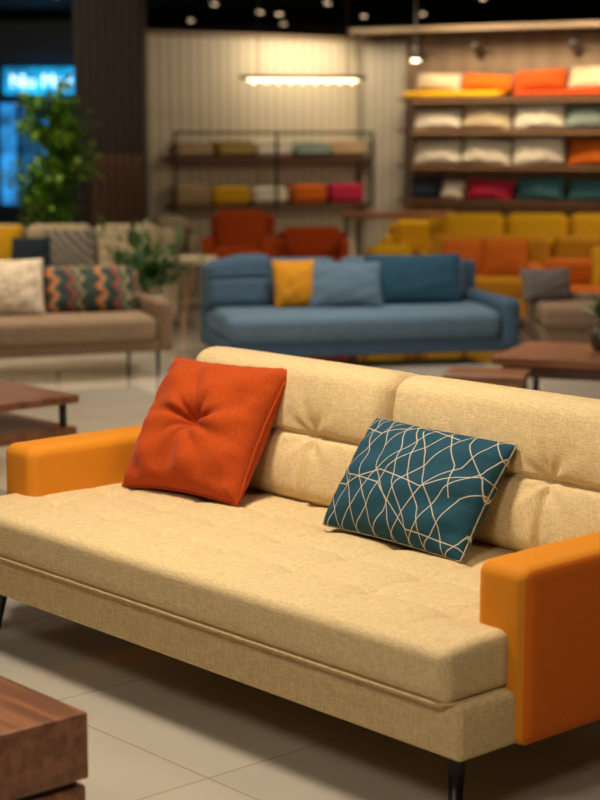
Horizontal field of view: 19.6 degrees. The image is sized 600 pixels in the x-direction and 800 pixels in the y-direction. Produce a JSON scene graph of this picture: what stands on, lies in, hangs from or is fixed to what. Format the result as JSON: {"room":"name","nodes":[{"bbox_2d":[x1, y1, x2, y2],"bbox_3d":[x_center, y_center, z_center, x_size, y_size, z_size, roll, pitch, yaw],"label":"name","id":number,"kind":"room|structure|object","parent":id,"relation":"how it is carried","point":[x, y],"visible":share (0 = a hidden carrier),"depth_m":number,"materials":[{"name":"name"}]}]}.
{"room":"store","nodes":[
{"label":"store","id":0,"kind":"room"},
{"bbox_2d":[146,35,360,289],"bbox_3d":[-0.509,-2.609,19.225,2.800,2.720,0.120,-5,10,-32],"label":"wall","id":1,"kind":"structure","parent":0,"point":[194,83],"depth_m":19.04,"materials":[{"name":"beige wood"}]},
{"bbox_2d":[146,30,360,41],"bbox_3d":[-0.509,-3.978,19.016,2.860,0.050,0.180,-5,10,-32],"label":"trim","id":2,"kind":"structure","parent":1,"relation":"attached to","point":[148,32],"depth_m":18.90,"materials":[{"name":"brown wood"}]},
{"bbox_2d":[162,131,372,211],"bbox_3d":[-0.326,-2.524,19.098,2.544,0.850,0.300,-5,10,-32],"label":"shelving unit","id":3,"kind":"object","parent":1,"relation":"attached to","point":[276,158],"visible":0.98,"depth_m":18.94,"materials":[{"name":"brown wood"}]},
{"bbox_2d":[166,185,210,205],"bbox_3d":[-1.191,-2.190,18.584,0.460,0.220,0.250,-6,11,-34],"label":"folded fabric","id":4,"kind":"object","parent":3,"relation":"on","point":[187,195],"visible":0.98,"depth_m":18.48,"materials":[{"name":"brown fabric"}]},
{"bbox_2d":[166,142,212,157],"bbox_3d":[-1.175,-2.665,18.522,0.470,0.159,0.250,-5,10,-32],"label":"folded fabric","id":5,"kind":"object","parent":3,"relation":"on","point":[183,150],"visible":0.98,"depth_m":18.43,"materials":[{"name":"beige fabric"}]},
{"bbox_2d":[209,186,249,204],"bbox_3d":[-0.786,-2.219,18.839,0.460,0.200,0.249,-5,10,-29],"label":"folded fabric","id":6,"kind":"object","parent":3,"relation":"on","point":[220,195],"visible":0.81,"depth_m":18.73,"materials":[{"name":"yellow fabric"}]},
{"bbox_2d":[209,140,253,156],"bbox_3d":[-0.744,-2.717,18.791,0.470,0.180,0.247,-6,10,-33],"label":"folded fabric","id":7,"kind":"object","parent":3,"relation":"on","point":[226,148],"visible":0.91,"depth_m":18.68,"materials":[{"name":"yellow fabric"}]},
{"bbox_2d":[248,186,287,203],"bbox_3d":[-0.372,-2.253,19.099,0.460,0.190,0.248,-6,10,-34],"label":"folded fabric","id":8,"kind":"object","parent":3,"relation":"on","point":[259,194],"visible":0.8,"depth_m":18.98,"materials":[{"name":"white fabric"}]},
{"bbox_2d":[251,140,291,156],"bbox_3d":[-0.330,-2.756,19.049,0.470,0.180,0.247,-6,10,-33],"label":"folded fabric","id":9,"kind":"object","parent":3,"relation":"on","point":[263,148],"visible":0.83,"depth_m":18.93,"materials":[{"name":"fabric"}]},
{"bbox_2d":[285,184,326,202],"bbox_3d":[0.059,-2.304,19.366,0.460,0.210,0.249,-6,10,-32],"label":"folded fabric","id":10,"kind":"object","parent":3,"relation":"on","point":[297,193],"visible":0.92,"depth_m":19.25,"materials":[{"name":"orange fabric"}]},
{"bbox_2d":[290,142,329,156],"bbox_3d":[0.093,-2.786,19.314,0.470,0.159,0.250,-6,10,-33],"label":"folded fabric","id":11,"kind":"object","parent":3,"relation":"on","point":[299,149],"visible":0.88,"depth_m":19.21,"materials":[{"name":"fabric"}]},
{"bbox_2d":[324,183,363,201],"bbox_3d":[0.482,-2.344,19.630,0.460,0.210,0.249,-6,10,-33],"label":"folded fabric","id":12,"kind":"object","parent":3,"relation":"on","point":[336,192],"visible":0.91,"depth_m":19.52,"materials":[{"name":"fabric"}]},
{"bbox_2d":[326,141,366,156],"bbox_3d":[0.507,-2.831,19.572,0.470,0.170,0.249,-5,10,-29],"label":"folded fabric","id":13,"kind":"object","parent":3,"relation":"on","point":[337,148],"visible":0.9,"depth_m":19.46,"materials":[{"name":"fabric"}]},
{"bbox_2d":[0,290,599,799],"bbox_3d":[0.000,-0.250,13.112,18.000,0.100,30.000,0,9,0],"label":"floor","id":14,"kind":"structure","parent":0,"point":[160,726],"depth_m":5.04,"materials":[{"name":"tile"}]},
{"bbox_2d":[0,19,76,228],"bbox_3d":[-3.900,-3.752,24.793,2.800,3.300,0.150,0,9,0],"label":"storefront","id":15,"kind":"object","parent":14,"relation":"on","point":[23,42],"visible":0.34,"depth_m":24.65,"materials":[{"name":"blue glass"}]},
{"bbox_2d":[3,67,73,93],"bbox_3d":[-3.645,-4.495,24.457,1.050,0.370,0.090,0,9,0],"label":"shop sign","id":16,"kind":"object","parent":15,"relation":"attached to","point":[36,80],"visible":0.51,"depth_m":24.43,"materials":[{"name":"blue plastic"}]},
{"bbox_2d":[0,380,78,446],"bbox_3d":[-1.679,0.159,8.772,0.750,0.400,0.900,-8,12,-41],"label":"coffee table","id":17,"kind":"object","parent":14,"relation":"on","point":[14,428],"visible":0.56,"depth_m":8.63,"materials":[{"name":"brown wood"}]},
{"bbox_2d":[0,412,76,446],"bbox_3d":[-1.669,0.146,8.758,0.730,0.050,0.850,-8,12,-41],"label":"shelf","id":18,"kind":"object","parent":17,"relation":"attached to","point":[14,428],"depth_m":8.64,"materials":[{"name":"brown wood"}]},
{"bbox_2d":[0,675,87,799],"bbox_3d":[-0.957,0.887,4.001,0.620,0.400,0.750,-8,12,-41],"label":"coffee table","id":19,"kind":"object","parent":14,"relation":"on","point":[44,738],"visible":1,"depth_m":3.86,"materials":[{"name":"brown wood"}]},
{"bbox_2d":[0,72,104,227],"bbox_3d":[-2.292,-1.859,15.876,1.007,2.247,0.977,-3,9,-17],"label":"potted tree","id":20,"kind":"object","parent":14,"relation":"on","point":[57,137],"visible":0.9,"depth_m":15.78,"materials":[{"name":"green plant"}]},
{"bbox_2d":[0,265,172,375],"bbox_3d":[-2.113,-0.528,12.141,2.300,0.743,0.910,-3,9,-22],"label":"sofa","id":21,"kind":"object","parent":14,"relation":"on","point":[149,328],"visible":0.66,"depth_m":11.99,"materials":[{"name":"brown fabric"}]},
{"bbox_2d":[0,259,45,315],"bbox_3d":[-2.033,-0.782,12.127,0.491,0.392,0.253,-2,9,-12],"label":"cushion","id":22,"kind":"object","parent":21,"relation":"on","point":[21,281],"visible":1,"depth_m":12.07,"materials":[{"name":"beige fabric"}]},
{"bbox_2d":[0,311,155,346],"bbox_3d":[-2.075,-0.493,12.053,2.052,0.180,0.710,-3,9,-22],"label":"seat cushion","id":23,"kind":"object","parent":21,"relation":"on","point":[112,328],"depth_m":11.95,"materials":[{"name":"beige fabric"}]},
{"bbox_2d":[43,265,136,312],"bbox_3d":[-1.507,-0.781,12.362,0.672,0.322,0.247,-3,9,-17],"label":"cushion","id":24,"kind":"object","parent":21,"relation":"on","point":[87,289],"visible":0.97,"depth_m":12.28,"materials":[{"name":"multicoloured fabric"}]},
{"bbox_2d":[0,224,176,315],"bbox_3d":[-2.108,-1.080,15.227,2.050,0.902,0.910,-1,9,-4],"label":"sofa","id":25,"kind":"object","parent":14,"relation":"on","point":[36,230],"visible":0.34,"depth_m":15.34,"materials":[{"name":"beige fabric"}]},
{"bbox_2d":[0,225,22,259],"bbox_3d":[-2.635,-1.321,15.195,0.413,0.411,0.192,-1,9,-4],"label":"cushion","id":26,"kind":"object","parent":25,"relation":"on","point":[7,233],"visible":0.66,"depth_m":15.16,"materials":[{"name":"yellow fabric"}]},
{"bbox_2d":[0,224,26,237],"bbox_3d":[-2.706,-1.335,15.374,0.575,0.440,0.220,-1,1,-4],"label":"cushion","id":27,"kind":"object","parent":25,"relation":"on","point":[24,231],"depth_m":15.32,"materials":[{"name":"beige fabric"}]},
{"bbox_2d":[11,237,49,266],"bbox_3d":[-2.351,-1.263,15.158,0.354,0.310,0.189,-1,9,-4],"label":"cushion","id":28,"kind":"object","parent":25,"relation":"on","point":[22,248],"visible":0.59,"depth_m":15.12,"materials":[{"name":"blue fabric"}]},
{"bbox_2d":[28,224,91,237],"bbox_3d":[-2.124,-1.341,15.414,0.575,0.440,0.220,-1,1,-4],"label":"cushion","id":29,"kind":"object","parent":25,"relation":"on","point":[36,230],"depth_m":15.32,"materials":[{"name":"beige fabric"}]},
{"bbox_2d":[44,229,95,266],"bbox_3d":[-2.016,-1.308,15.236,0.453,0.374,0.185,-1,9,-4],"label":"cushion","id":30,"kind":"object","parent":25,"relation":"on","point":[68,248],"visible":0.82,"depth_m":15.18,"materials":[{"name":"grey fabric"}]},
{"bbox_2d":[97,226,147,265],"bbox_3d":[-1.558,-1.326,15.280,0.454,0.396,0.181,-1,9,-5],"label":"cushion","id":31,"kind":"object","parent":25,"relation":"on","point":[102,261],"visible":0.35,"depth_m":15.23,"materials":[{"name":"beige fabric"}]},
{"bbox_2d":[95,224,158,265],"bbox_3d":[-1.542,-1.347,15.454,0.575,0.440,0.220,-1,1,-4],"label":"cushion","id":32,"kind":"object","parent":25,"relation":"on","point":[153,231],"depth_m":15.37,"materials":[{"name":"beige fabric"}]},
{"bbox_2d":[72,0,148,227],"bbox_3d":[-1.837,-2.611,16.985,0.645,3.400,0.710,0,9,0],"label":"column","id":33,"kind":"structure","parent":14,"relation":"on","point":[110,45],"depth_m":16.64,"materials":[{"name":"brown wood"}]},
{"bbox_2d":[91,214,205,299],"bbox_3d":[-1.216,-0.972,13.986,0.916,1.063,1.120,0,9,0],"label":"potted plant","id":34,"kind":"object","parent":14,"relation":"on","point":[149,272],"visible":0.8,"depth_m":13.92,"materials":[{"name":"green plant"}]},
{"bbox_2d":[146,216,197,303],"bbox_3d":[-1.262,-1.337,16.911,0.500,0.902,0.610,-1,9,-6],"label":"armchair","id":35,"kind":"object","parent":14,"relation":"on","point":[189,243],"visible":0.41,"depth_m":16.83,"materials":[{"name":"beige fabric"}]},
{"bbox_2d":[153,216,186,250],"bbox_3d":[-1.270,-1.610,16.945,0.332,0.370,0.220,-1,1,-6],"label":"cushion","id":36,"kind":"object","parent":35,"relation":"on","point":[174,222],"depth_m":16.85,"materials":[{"name":"beige fabric"}]},
{"bbox_2d":[175,251,187,270],"bbox_3d":[-1.252,-1.350,16.809,0.332,0.180,0.410,-1,9,-6],"label":"seat cushion","id":37,"kind":"object","parent":35,"relation":"on","point":[181,253],"depth_m":16.63,"materials":[{"name":"beige fabric"}]},
{"bbox_2d":[178,255,217,336],"bbox_3d":[-0.860,-0.889,14.735,0.340,0.677,0.340,0,9,0],"label":"bar stool","id":38,"kind":"object","parent":14,"relation":"on","point":[194,259],"visible":0.66,"depth_m":14.62,"materials":[{"name":"beige fabric"}]},
{"bbox_2d":[202,210,276,258],"bbox_3d":[-0.577,-1.340,16.710,0.660,0.970,0.710,1,9,4],"label":"armchair","id":39,"kind":"object","parent":14,"relation":"on","point":[233,232],"visible":0.57,"depth_m":16.68,"materials":[{"name":"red fabric"}]},
{"bbox_2d":[212,245,261,258],"bbox_3d":[-0.584,-1.390,16.602,0.472,0.180,0.510,1,9,4],"label":"seat cushion","id":40,"kind":"object","parent":39,"relation":"on","point":[221,251],"depth_m":16.35,"materials":[{"name":"red fabric"}]},
{"bbox_2d":[216,210,265,244],"bbox_3d":[-0.568,-1.652,16.789,0.472,0.360,0.220,1,1,4],"label":"cushion","id":41,"kind":"object","parent":39,"relation":"on","point":[233,227],"depth_m":16.68,"materials":[{"name":"red fabric"}]},
{"bbox_2d":[0,346,599,799],"bbox_3d":[0.041,0.415,5.334,1.181,0.937,2.370,-8,12,-41],"label":"sofa","id":42,"kind":"object","parent":14,"relation":"on","point":[497,647],"visible":0.73,"depth_m":4.95,"materials":[{"name":"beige fabric"}]},
{"bbox_2d":[121,356,286,505],"bbox_3d":[-0.323,0.095,5.922,0.530,0.430,0.364,7,11,38],"label":"cushion","id":43,"kind":"object","parent":42,"relation":"on","point":[205,431],"visible":1,"depth_m":5.80,"materials":[{"name":"orange fabric"}]},
{"bbox_2d":[0,483,514,702],"bbox_3d":[-0.037,0.487,5.275,0.970,0.149,2.250,-8,12,-41],"label":"seat cushion","id":44,"kind":"object","parent":42,"relation":"on","point":[264,573],"depth_m":4.90,"materials":[{"name":"beige fabric"}]},
{"bbox_2d":[196,346,417,506],"bbox_3d":[-0.001,0.099,5.937,0.261,0.487,1.016,6,3,-42],"label":"cushion","id":45,"kind":"object","parent":42,"relation":"on","point":[326,409],"depth_m":5.72,"materials":[{"name":"fabric"}]},
{"bbox_2d":[322,417,516,561],"bbox_3d":[0.349,0.259,5.224,0.285,0.332,0.594,-7,11,-39],"label":"cushion","id":46,"kind":"object","parent":42,"relation":"on","point":[431,491],"visible":1,"depth_m":5.09,"materials":[{"name":"teal fabric"}]},
{"bbox_2d":[393,375,599,551],"bbox_3d":[0.675,0.214,5.184,0.261,0.487,1.016,6,3,-42],"label":"cushion","id":47,"kind":"object","parent":42,"relation":"on","point":[548,492],"depth_m":5.04,"materials":[{"name":"beige fabric"}]},
{"bbox_2d":[277,227,349,261],"bbox_3d":[0.120,-1.359,17.490,0.740,0.770,0.610,0,9,0],"label":"armchair","id":48,"kind":"object","parent":14,"relation":"on","point":[293,242],"visible":0.44,"depth_m":17.42,"materials":[{"name":"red fabric"}]},
{"bbox_2d":[284,227,338,257],"bbox_3d":[0.120,-1.579,17.532,0.552,0.330,0.220,0,1,0],"label":"cushion","id":49,"kind":"object","parent":48,"relation":"on","point":[298,241],"depth_m":17.42,"materials":[{"name":"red fabric"}]},
{"bbox_2d":[286,257,339,261],"bbox_3d":[0.120,-1.338,17.392,0.552,0.180,0.410,0,9,0],"label":"seat cushion","id":50,"kind":"object","parent":48,"relation":"on","point":[336,259],"depth_m":17.36,"materials":[{"name":"red fabric"}]},
{"bbox_2d":[201,254,519,356],"bbox_3d":[0.430,-0.709,13.142,2.250,0.797,1.110,-2,9,-14],"label":"sofa","id":51,"kind":"object","parent":14,"relation":"on","point":[238,310],"visible":0.78,"depth_m":12.79,"materials":[{"name":"blue fabric"}]},
{"bbox_2d":[205,257,334,305],"bbox_3d":[-0.216,-0.896,13.289,1.032,0.380,0.220,-2,1,-14],"label":"cushion","id":52,"kind":"object","parent":51,"relation":"on","point":[316,259],"depth_m":13.27,"materials":[{"name":"blue fabric"}]},
{"bbox_2d":[271,260,313,307],"bbox_3d":[-0.039,-0.860,12.944,0.334,0.359,0.210,-2,9,-16],"label":"cushion","id":53,"kind":"object","parent":51,"relation":"on","point":[293,280],"visible":1,"depth_m":12.87,"materials":[{"name":"fabric"}]},
{"bbox_2d":[308,262,383,307],"bbox_3d":[0.336,-0.856,12.981,0.570,0.341,0.223,-1,9,-6],"label":"cushion","id":54,"kind":"object","parent":51,"relation":"on","point":[333,284],"visible":1,"depth_m":12.92,"materials":[{"name":"blue fabric"}]},
{"bbox_2d":[206,301,500,343],"bbox_3d":[0.391,-0.601,13.044,2.072,0.214,0.910,-2,9,-14],"label":"seat cushion","id":55,"kind":"object","parent":51,"relation":"on","point":[227,322],"depth_m":12.69,"materials":[{"name":"blue fabric"}]},
{"bbox_2d":[338,254,464,303],"bbox_3d":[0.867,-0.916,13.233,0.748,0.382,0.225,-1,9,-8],"label":"cushion","id":56,"kind":"object","parent":51,"relation":"on","point":[405,279],"visible":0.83,"depth_m":13.18,"materials":[{"name":"blue fabric"}]},
{"bbox_2d":[365,243,419,254],"bbox_3d":[0.838,-1.113,16.170,0.560,0.683,0.610,1,9,8],"label":"armchair","id":57,"kind":"object","parent":14,"relation":"on","point":[379,248],"visible":0.07,"depth_m":16.12,"materials":[{"name":"fabric"}]},
{"bbox_2d":[341,211,453,240],"bbox_3d":[1.050,-1.592,18.724,1.200,0.860,0.400,0,9,0],"label":"console table","id":58,"kind":"object","parent":14,"relation":"on","point":[346,215],"visible":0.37,"depth_m":18.47,"materials":[{"name":"brown wood"}]},
{"bbox_2d":[380,219,428,254],"bbox_3d":[1.161,-1.440,17.848,0.620,0.823,0.660,2,9,10],"label":"armchair","id":59,"kind":"object","parent":14,"relation":"on","point":[413,233],"visible":0.19,"depth_m":17.81,"materials":[{"name":"yellow fabric"}]},
{"bbox_2d":[394,219,428,249],"bbox_3d":[1.178,-1.692,17.910,0.412,0.340,0.220,2,1,10],"label":"cushion","id":60,"kind":"object","parent":59,"relation":"on","point":[413,233],"depth_m":17.81,"materials":[{"name":"yellow fabric"}]},
{"bbox_2d":[442,367,530,388],"bbox_3d":[1.067,-0.005,9.932,0.460,0.315,0.360,2,9,14],"label":"side table","id":61,"kind":"object","parent":14,"relation":"on","point":[518,378],"visible":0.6,"depth_m":9.80,"materials":[{"name":"brown wood"}]},
{"bbox_2d":[425,213,599,254],"bbox_3d":[2.240,-1.286,16.446,2.100,0.942,0.810,1,9,5],"label":"sofa","id":62,"kind":"object","parent":14,"relation":"on","point":[551,225],"visible":0.23,"depth_m":16.50,"materials":[{"name":"yellow fabric"}]},
{"bbox_2d":[442,213,503,234],"bbox_3d":[1.658,-1.558,16.634,0.592,0.460,0.220,1,1,5],"label":"cushion","id":63,"kind":"object","parent":62,"relation":"on","point":[452,223],"depth_m":16.53,"materials":[{"name":"yellow fabric"}]},
{"bbox_2d":[505,213,567,239],"bbox_3d":[2.256,-1.550,16.582,0.592,0.460,0.220,1,1,5],"label":"cushion","id":64,"kind":"object","parent":62,"relation":"on","point":[551,225],"depth_m":16.48,"materials":[{"name":"yellow fabric"}]},
{"bbox_2d":[568,214,599,234],"bbox_3d":[2.853,-1.542,16.531,0.592,0.460,0.220,1,1,5],"label":"cushion","id":65,"kind":"object","parent":62,"relation":"on","point":[578,224],"depth_m":16.44,"materials":[{"name":"yellow fabric"}]},
{"bbox_2d":[430,234,599,317],"bbox_3d":[2.287,-1.038,15.286,2.290,0.802,0.860,1,9,5],"label":"sofa","id":66,"kind":"object","parent":14,"relation":"on","point":[540,248],"visible":0.18,"depth_m":15.35,"materials":[{"name":"yellow fabric"}]},
{"bbox_2d":[442,239,481,274],"bbox_3d":[1.428,-1.249,15.240,0.373,0.318,0.176,1,9,5],"label":"cushion","id":67,"kind":"object","parent":66,"relation":"on","point":[467,249],"visible":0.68,"depth_m":15.19,"materials":[{"name":"orange fabric"}]},
{"bbox_2d":[430,234,550,262],"bbox_3d":[1.702,-1.289,15.503,1.072,0.370,0.220,1,1,5],"label":"cushion","id":68,"kind":"object","parent":66,"relation":"on","point":[538,246],"depth_m":15.40,"materials":[{"name":"fabric"}]},
{"bbox_2d":[475,275,522,297],"bbox_3d":[1.676,-1.010,15.243,1.072,0.180,0.660,1,9,5],"label":"seat cushion","id":69,"kind":"object","parent":66,"relation":"on","point":[505,285],"depth_m":14.92,"materials":[{"name":"fabric"}]},
{"bbox_2d":[480,238,527,275],"bbox_3d":[1.785,-1.247,15.193,0.415,0.328,0.191,1,9,6],"label":"cushion","id":70,"kind":"object","parent":66,"relation":"on","point":[499,256],"visible":0.91,"depth_m":15.14,"materials":[{"name":"orange fabric"}]},
{"bbox_2d":[552,235,599,257],"bbox_3d":[2.778,-1.275,15.410,1.072,0.370,0.220,1,1,5],"label":"cushion","id":71,"kind":"object","parent":66,"relation":"on","point":[563,246],"depth_m":15.34,"materials":[{"name":"fabric"}]},
{"bbox_2d":[492,341,599,390],"bbox_3d":[1.892,-0.085,10.407,1.300,0.390,0.850,3,9,22],"label":"coffee table","id":72,"kind":"object","parent":14,"relation":"on","point":[546,360],"visible":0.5,"depth_m":10.19,"materials":[{"name":"brown wood"}]},
{"bbox_2d":[579,293,599,350],"bbox_3d":[1.817,-0.477,10.512,0.314,0.352,0.237,0,9,0],"label":"vase","id":73,"kind":"object","parent":72,"relation":"on","point":[594,338],"visible":1,"depth_m":10.47,"materials":[{"name":"brown ceramic"}]},
{"bbox_2d":[523,258,599,317],"bbox_3d":[2.884,-0.827,14.359,2.000,0.663,0.830,0,9,2],"label":"sofa","id":74,"kind":"object","parent":14,"relation":"on","point":[581,269],"visible":0.25,"depth_m":14.42,"materials":[{"name":"orange fabric"}]},
{"bbox_2d":[542,258,592,283],"bbox_3d":[2.455,-1.064,14.526,0.862,0.240,0.220,0,1,2],"label":"cushion","id":75,"kind":"object","parent":74,"relation":"on","point":[581,269],"depth_m":14.43,"materials":[{"name":"orange fabric"}]},
{"bbox_2d":[570,284,599,292],"bbox_3d":[2.445,-0.852,14.270,0.862,0.180,0.630,0,9,2],"label":"seat cushion","id":76,"kind":"object","parent":74,"relation":"on","point":[575,288],"depth_m":14.04,"materials":[{"name":"orange fabric"}]},
{"bbox_2d":[591,247,599,284],"bbox_3d":[2.634,-1.100,14.338,0.452,0.314,0.179,0,9,2],"label":"cushion","id":77,"kind":"object","parent":74,"relation":"on","point":[595,250],"visible":0.98,"depth_m":14.31,"materials":[{"name":"yellow fabric"}]},
{"bbox_2d":[525,292,599,343],"bbox_3d":[2.741,-0.624,13.438,1.890,0.540,0.810,0,9,-2],"label":"sofa","id":78,"kind":"object","parent":14,"relation":"on","point":[545,321],"visible":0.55,"depth_m":13.05,"materials":[{"name":"beige fabric"}]},
{"bbox_2d":[519,268,572,302],"bbox_3d":[1.896,-0.883,13.370,0.412,0.258,0.166,-2,9,-14],"label":"cushion","id":79,"kind":"object","parent":78,"relation":"on","point":[553,284],"visible":1,"depth_m":13.31,"materials":[{"name":"grey fabric"}]},
{"bbox_2d":[530,300,599,328],"bbox_3d":[2.237,-0.665,13.312,0.867,0.180,0.610,0,9,-2],"label":"seat cushion","id":80,"kind":"object","parent":78,"relation":"on","point":[543,314],"depth_m":13.02,"materials":[{"name":"beige fabric"}]},
{"bbox_2d":[572,292,599,299],"bbox_3d":[2.665,-0.799,13.585,1.742,0.080,0.220,0,1,-2],"label":"cushion","id":81,"kind":"object","parent":78,"relation":"on","point":[576,296],"depth_m":13.48,"materials":[{"name":"beige fabric"}]},
{"bbox_2d":[0,0,599,24],"bbox_3d":[0.000,-3.710,12.584,18.000,0.100,30.000,0,9,0],"label":"ceiling","id":82,"kind":"structure","parent":0,"point":[158,12],"depth_m":24.67,"materials":[{"name":"black"}]},
{"bbox_2d":[240,0,365,83],"bbox_3d":[0.030,-3.787,17.428,1.280,1.210,0.060,-1,9,-8],"label":"pendant lamp","id":83,"kind":"object","parent":82,"relation":"hanging from","point":[258,77],"visible":1,"depth_m":17.48,"materials":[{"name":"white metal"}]},
{"bbox_2d":[409,0,421,60],"bbox_3d":[1.240,-4.103,18.594,0.132,0.936,0.132,0,9,0],"label":"ceiling spotlight","id":84,"kind":"object","parent":82,"relation":"attached to","point":[415,52],"visible":1,"depth_m":18.60,"materials":[{"name":"black metal"}]},
{"bbox_2d":[146,25,591,37],"bbox_3d":[0.000,-4.250,27.726,18.000,3.400,0.100,0,9,0],"label":"wall","id":85,"kind":"structure","parent":0,"point":[304,30],"depth_m":27.43,"materials":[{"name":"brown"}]},
{"bbox_2d":[360,29,599,255],"bbox_3d":[2.736,-2.571,18.775,4.600,2.780,0.121,5,10,28],"label":"wall","id":86,"kind":"structure","parent":0,"point":[513,52],"depth_m":18.96,"materials":[{"name":"brown wood"}]},
{"bbox_2d":[362,42,405,255],"bbox_3d":[0.948,-2.664,19.648,0.520,2.700,0.040,5,10,28],"label":"wall panel","id":87,"kind":"object","parent":86,"relation":"attached to","point":[384,64],"depth_m":19.57,"materials":[{"name":"beige wood"}]},
{"bbox_2d":[349,21,599,35],"bbox_3d":[2.679,-3.948,18.354,4.600,0.050,0.500,5,10,28],"label":"trim","id":88,"kind":"structure","parent":86,"relation":"attached to","point":[582,24],"depth_m":18.60,"materials":[{"name":"brown wood"}]},
{"bbox_2d":[396,96,599,205],"bbox_3d":[2.716,-2.650,18.494,3.580,1.140,0.355,5,10,28],"label":"shelving unit","id":89,"kind":"object","parent":86,"relation":"attached to","point":[553,98],"visible":1,"depth_m":18.67,"materials":[{"name":"brown wood"}]},
{"bbox_2d":[411,175,440,198],"bbox_3d":[1.399,-2.364,19.269,0.372,0.268,0.162,3,9,21],"label":"cushion","id":90,"kind":"object","parent":89,"relation":"on","point":[423,186],"visible":1,"depth_m":19.21,"materials":[{"name":"black fabric"}]},
{"bbox_2d":[414,139,462,163],"bbox_3d":[1.522,-2.739,19.165,0.580,0.272,0.173,5,10,30],"label":"cushion","id":91,"kind":"object","parent":89,"relation":"on","point":[437,151],"visible":1,"depth_m":19.10,"materials":[{"name":"white fabric"}]},
{"bbox_2d":[414,109,462,128],"bbox_3d":[1.521,-3.088,19.112,0.581,0.226,0.171,5,10,29],"label":"cushion","id":92,"kind":"object","parent":89,"relation":"on","point":[431,119],"visible":0.98,"depth_m":19.05,"materials":[{"name":"white fabric"}]},
{"bbox_2d":[440,181,465,198],"bbox_3d":[1.684,-2.313,19.133,0.272,0.196,0.169,5,10,32],"label":"cushion","id":93,"kind":"object","parent":89,"relation":"on","point":[455,190],"visible":1,"depth_m":19.08,"materials":[{"name":"white fabric"}]},
{"bbox_2d":[403,90,508,97],"bbox_3d":[1.695,-3.332,18.947,1.140,0.070,0.330,5,10,28],"label":"folded blanket","id":94,"kind":"object","parent":89,"relation":"on","point":[494,93],"visible":0.92,"depth_m":18.79,"materials":[{"name":"yellow fabric"}]},
{"bbox_2d":[415,73,462,90],"bbox_3d":[1.521,-3.481,19.031,0.581,0.208,0.162,6,11,36],"label":"cushion","id":95,"kind":"object","parent":94,"relation":"on","point":[438,82],"visible":1,"depth_m":18.96,"materials":[{"name":"beige fabric"}]},
{"bbox_2d":[462,74,514,90],"bbox_3d":[2.031,-3.432,18.767,0.580,0.198,0.163,5,10,28],"label":"cushion","id":96,"kind":"object","parent":94,"relation":"on","point":[491,82],"visible":1,"depth_m":18.71,"materials":[{"name":"orange fabric"}]},
{"bbox_2d":[461,137,513,164],"bbox_3d":[2.035,-2.701,18.877,0.587,0.303,0.177,5,10,28],"label":"cushion","id":97,"kind":"object","parent":89,"relation":"on","point":[475,150],"visible":1,"depth_m":18.82,"materials":[{"name":"white fabric"}]},
{"bbox_2d":[462,103,514,128],"bbox_3d":[2.038,-3.076,18.830,0.582,0.282,0.174,5,10,29],"label":"cushion","id":98,"kind":"object","parent":89,"relation":"on","point":[496,116],"visible":1,"depth_m":18.77,"materials":[{"name":"beige fabric"}]},
{"bbox_2d":[465,178,514,199],"bbox_3d":[2.068,-2.294,18.916,0.546,0.247,0.172,5,10,32],"label":"cushion","id":99,"kind":"object","parent":89,"relation":"on","point":[477,188],"visible":1,"depth_m":18.85,"materials":[{"name":"fabric"}]},
{"bbox_2d":[513,136,564,164],"bbox_3d":[2.555,-2.669,18.593,0.590,0.320,0.166,4,10,25],"label":"cushion","id":100,"kind":"object","parent":89,"relation":"on","point":[538,150],"visible":1,"depth_m":18.54,"materials":[{"name":"white fabric"}]},
{"bbox_2d":[514,102,565,128],"bbox_3d":[2.557,-3.030,18.533,0.584,0.282,0.165,4,10,27],"label":"cushion","id":101,"kind":"object","parent":89,"relation":"on","point":[550,115],"visible":1,"depth_m":18.48,"materials":[{"name":"white fabric"}]},
{"bbox_2d":[516,177,564,199],"bbox_3d":[2.574,-2.266,18.631,0.557,0.257,0.168,6,10,34],"label":"cushion","id":102,"kind":"object","parent":89,"relation":"on","point":[548,188],"visible":1,"depth_m":18.57,"materials":[{"name":"teal fabric"}]},
{"bbox_2d":[513,89,599,96],"bbox_3d":[2.836,-3.237,18.330,1.140,0.070,0.330,5,10,28],"label":"folded blanket","id":103,"kind":"object","parent":89,"relation":"on","point":[571,92],"visible":0.94,"depth_m":18.23,"materials":[{"name":"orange fabric"}]},
{"bbox_2d":[514,69,567,90],"bbox_3d":[2.561,-3.407,18.489,0.585,0.229,0.173,4,10,24],"label":"cushion","id":104,"kind":"object","parent":103,"relation":"on","point":[541,79],"visible":1,"depth_m":18.43,"materials":[{"name":"orange fabric"}]},
{"bbox_2d":[568,66,599,88],"bbox_3d":[3.092,-3.378,18.201,0.581,0.251,0.178,6,10,33],"label":"cushion","id":105,"kind":"object","parent":103,"relation":"on","point":[581,76],"visible":1,"depth_m":18.20,"materials":[{"name":"beige fabric"}]},
{"bbox_2d":[565,106,599,127],"bbox_3d":[3.080,-2.976,18.260,0.575,0.239,0.174,4,9,23],"label":"cushion","id":106,"kind":"object","parent":89,"relation":"on","point":[577,116],"visible":1,"depth_m":18.24,"materials":[{"name":"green fabric"}]},
{"bbox_2d":[566,137,599,165],"bbox_3d":[3.093,-2.631,18.335,0.587,0.319,0.190,6,10,33],"label":"cushion","id":107,"kind":"object","parent":89,"relation":"on","point":[582,151],"visible":1,"depth_m":18.33,"materials":[{"name":"orange fabric"}]},
{"bbox_2d":[567,179,599,200],"bbox_3d":[3.107,-2.215,18.376,0.555,0.227,0.172,4,10,26],"label":"cushion","id":108,"kind":"object","parent":89,"relation":"on","point":[582,190],"visible":1,"depth_m":18.36,"materials":[{"name":"teal fabric"}]},
{"bbox_2d":[569,38,589,57],"bbox_3d":[2.933,-3.666,18.129,0.110,0.196,0.512,5,10,28],"label":"wall spotlight","id":109,"kind":"object","parent":86,"relation":"attached to","point":[575,46],"visible":1,"depth_m":17.95,"materials":[{"name":"black metal"}]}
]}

